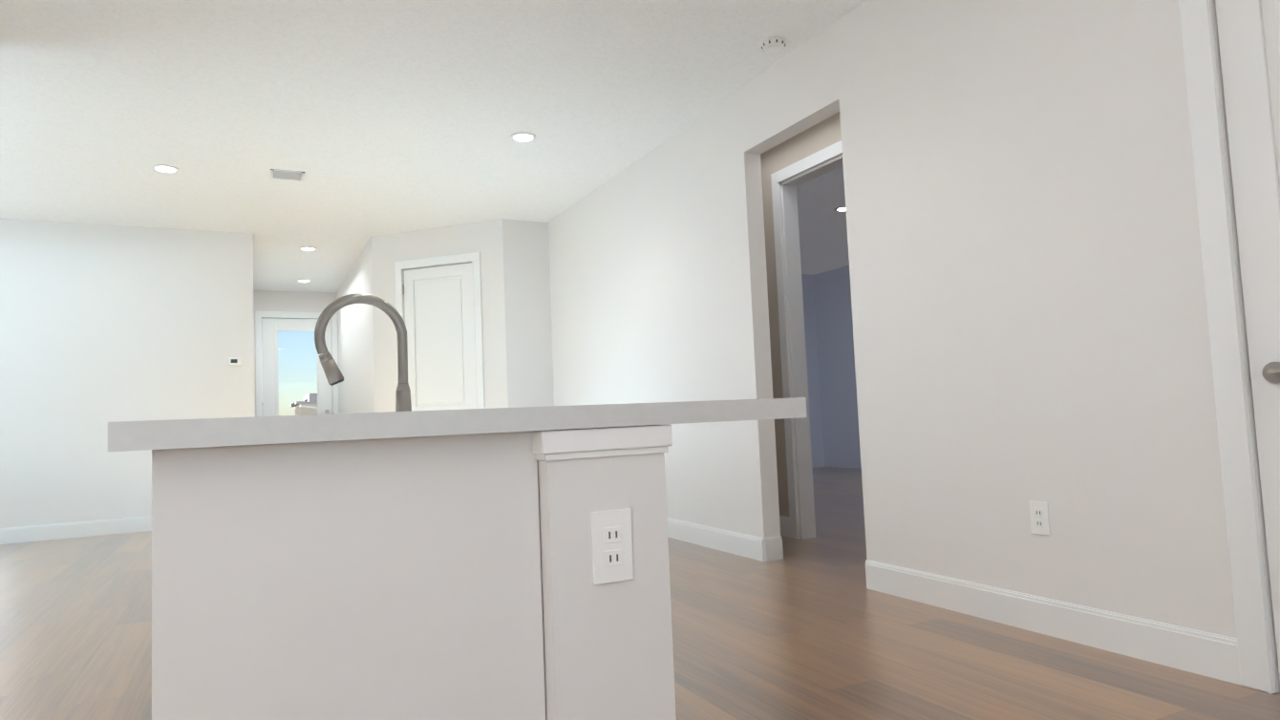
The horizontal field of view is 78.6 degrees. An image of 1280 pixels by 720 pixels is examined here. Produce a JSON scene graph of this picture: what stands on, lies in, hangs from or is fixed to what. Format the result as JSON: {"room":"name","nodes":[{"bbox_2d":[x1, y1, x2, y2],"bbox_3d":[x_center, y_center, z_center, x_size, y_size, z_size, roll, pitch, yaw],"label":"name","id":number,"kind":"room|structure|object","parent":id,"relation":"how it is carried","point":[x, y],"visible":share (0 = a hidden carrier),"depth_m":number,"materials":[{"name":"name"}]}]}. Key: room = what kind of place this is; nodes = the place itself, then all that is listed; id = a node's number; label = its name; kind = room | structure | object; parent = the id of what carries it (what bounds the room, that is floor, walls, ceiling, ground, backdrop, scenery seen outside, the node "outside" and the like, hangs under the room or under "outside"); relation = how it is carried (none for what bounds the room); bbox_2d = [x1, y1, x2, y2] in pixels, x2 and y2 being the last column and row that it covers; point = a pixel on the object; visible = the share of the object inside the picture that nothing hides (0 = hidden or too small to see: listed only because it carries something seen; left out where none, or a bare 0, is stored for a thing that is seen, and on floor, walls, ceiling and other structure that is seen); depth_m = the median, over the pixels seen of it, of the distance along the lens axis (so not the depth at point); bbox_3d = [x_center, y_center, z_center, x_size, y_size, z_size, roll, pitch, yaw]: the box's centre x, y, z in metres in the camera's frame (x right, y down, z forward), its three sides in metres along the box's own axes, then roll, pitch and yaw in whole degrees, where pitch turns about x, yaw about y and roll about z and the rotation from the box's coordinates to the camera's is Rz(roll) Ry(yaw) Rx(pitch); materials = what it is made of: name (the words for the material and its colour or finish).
{"room":"kitchen","nodes":[
{"label":"kitchen","id":0,"kind":"room"},
{"bbox_2d":[0,0,866,293],"bbox_3d":[-1.001,-1.648,4.336,13.240,0.050,16.240,0,-4,-26],"label":"ceiling","id":1,"kind":"structure","parent":0,"point":[371,118],"depth_m":4.83,"materials":[{"name":"paint"}]},
{"bbox_2d":[151,164,179,172],"bbox_3d":[-3.509,-1.414,5.779,0.176,0.012,0.176,0,-4,-26],"label":"recessed light","id":2,"kind":"object","parent":1,"relation":"in","point":[164,168],"visible":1,"depth_m":5.76,"materials":[{"name":"white"}]},
{"bbox_2d":[269,169,304,181],"bbox_3d":[-2.731,-1.429,6.051,0.240,0.010,0.240,0,-4,-26],"label":"ceiling vent","id":3,"kind":"object","parent":1,"relation":"in","point":[288,175],"visible":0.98,"depth_m":6.03,"materials":[{"name":"white metal"}]},
{"bbox_2d":[297,279,311,282],"bbox_3d":[-4.490,-1.057,10.443,0.176,0.012,0.176,0,-4,-26],"label":"recessed light","id":4,"kind":"object","parent":1,"relation":"in","point":[304,281],"visible":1,"depth_m":10.42,"materials":[{"name":"white"}]},
{"bbox_2d":[298,246,316,250],"bbox_3d":[-3.638,-1.220,8.561,0.176,0.012,0.176,0,-4,-26],"label":"recessed light","id":5,"kind":"object","parent":1,"relation":"in","point":[307,248],"visible":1,"depth_m":8.53,"materials":[{"name":"white"}]},
{"bbox_2d":[510,131,535,142],"bbox_3d":[-0.813,-1.550,5.436,0.176,0.012,0.176,0,-4,-26],"label":"recessed light","id":6,"kind":"object","parent":1,"relation":"in","point":[522,137],"visible":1,"depth_m":5.41,"materials":[{"name":"white"}]},
{"bbox_2d":[760,36,786,52],"bbox_3d":[0.713,-1.685,4.185,0.136,0.038,0.136,0,-4,-26],"label":"smoke detector","id":7,"kind":"object","parent":1,"relation":"attached to","point":[772,44],"visible":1,"depth_m":4.15,"materials":[{"name":"white plastic"}]},
{"bbox_2d":[834,206,845,211],"bbox_3d":[2.036,-1.509,7.795,0.176,0.012,0.176,0,-4,-26],"label":"recessed light","id":8,"kind":"object","parent":1,"relation":"in","point":[841,208],"visible":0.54,"depth_m":7.77,"materials":[{"name":"white"}]},
{"bbox_2d":[0,466,1279,719],"bbox_3d":[-0.880,1.243,4.140,13.240,0.050,16.240,0,-4,-26],"label":"floor","id":9,"kind":"structure","parent":0,"point":[810,629],"depth_m":2.95,"materials":[{"name":"brown wood"}]},
{"bbox_2d":[107,293,807,719],"bbox_3d":[-0.868,0.441,2.646,1.178,1.346,3.065,0,-4,-26],"label":"kitchen island","id":10,"kind":"object","parent":9,"relation":"on","point":[402,563],"visible":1,"depth_m":1.26,"materials":[{"name":"white wood"}]},
{"bbox_2d":[107,397,807,452],"bbox_3d":[-0.869,0.219,2.665,1.160,0.040,3.065,0,-4,-26],"label":"island countertop","id":11,"kind":"structure","parent":10,"relation":"on","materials":[{"name":"white stone"}]},
{"bbox_2d":[313,293,414,418],"bbox_3d":[-0.950,-0.012,2.688,0.319,0.431,0.108,0,-4,-26],"label":"faucet","id":12,"kind":"object","parent":11,"relation":"on","point":[403,403],"depth_m":2.68,"materials":[{"name":"silver metal"}]},
{"bbox_2d":[0,0,1279,693],"bbox_3d":[-0.941,-0.203,4.238,13.240,2.850,16.240,0,-4,-26],"label":"wall","id":13,"kind":"structure","parent":0,"point":[1026,285],"depth_m":3.71,"materials":[{"name":"white paint"}]},
{"bbox_2d":[228,357,241,366],"bbox_3d":[-3.955,0.018,7.635,0.120,0.090,0.023,0,-4,-26],"label":"thermostat","id":14,"kind":"object","parent":13,"relation":"attached to","point":[234,361],"visible":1,"depth_m":7.63,"materials":[{"name":"white plastic"}]},
{"bbox_2d":[261,318,332,416],"bbox_3d":[-4.889,0.627,11.178,0.910,2.448,0.104,0,-4,-26],"label":"entry door","id":15,"kind":"structure","parent":13,"relation":"in","point":[271,329],"depth_m":11.14,"materials":[{"name":"white wood"}]},
{"bbox_2d":[402,262,475,411],"bbox_3d":[-1.993,0.277,7.813,0.616,2.448,0.596,0,-4,-26],"label":"closet door","id":16,"kind":"structure","parent":13,"relation":"in","point":[438,309],"depth_m":7.83,"materials":[{"name":"white wood"}]},
{"bbox_2d":[0,515,1240,684],"bbox_3d":[-2.773,1.166,3.205,8.780,0.135,16.000,0,-4,-26],"label":"baseboard","id":17,"kind":"structure","parent":13,"relation":"attached to","point":[1208,654],"depth_m":3.11,"materials":[{"name":"white wood"}]},
{"bbox_2d":[255,0,1276,694],"bbox_3d":[-3.799,0.135,5.250,9.021,2.551,11.600,0,-4,-26],"label":"door frame","id":18,"kind":"structure","parent":13,"relation":"attached to","point":[1229,384],"depth_m":2.43,"materials":[{"name":"white wood"}]},
{"bbox_2d":[1029,500,1049,535],"bbox_3d":[1.521,0.602,2.977,0.008,0.124,0.076,0,-4,-26],"label":"outlet","id":19,"kind":"object","parent":13,"relation":"attached to","point":[1039,518],"visible":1,"depth_m":2.97,"materials":[{"name":"white plastic"}]},
{"bbox_2d":[1215,0,1279,681],"bbox_3d":[1.952,-0.275,2.093,0.095,2.448,0.624,0,-4,-26],"label":"pantry door","id":20,"kind":"structure","parent":13,"relation":"in","point":[1248,32],"depth_m":2.33,"materials":[{"name":"white wood"}]},
{"label":"outside","id":21,"kind":"structure","parent":0,"visible":0},
{"bbox_3d":[-5.333,1.776,8.600,120.000,0.100,100.000,0,-4,-26],"label":"ground","id":22,"kind":"structure","parent":21,"visible":0},
{"bbox_2d":[290,393,317,415],"bbox_3d":[-4.420,1.929,48.256,61.800,4.960,86.800,0,-4,-26],"label":"houses","id":23,"kind":"structure","parent":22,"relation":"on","point":[309,402],"depth_m":72.16,"materials":[{"name":"grey paint"}]}
]}

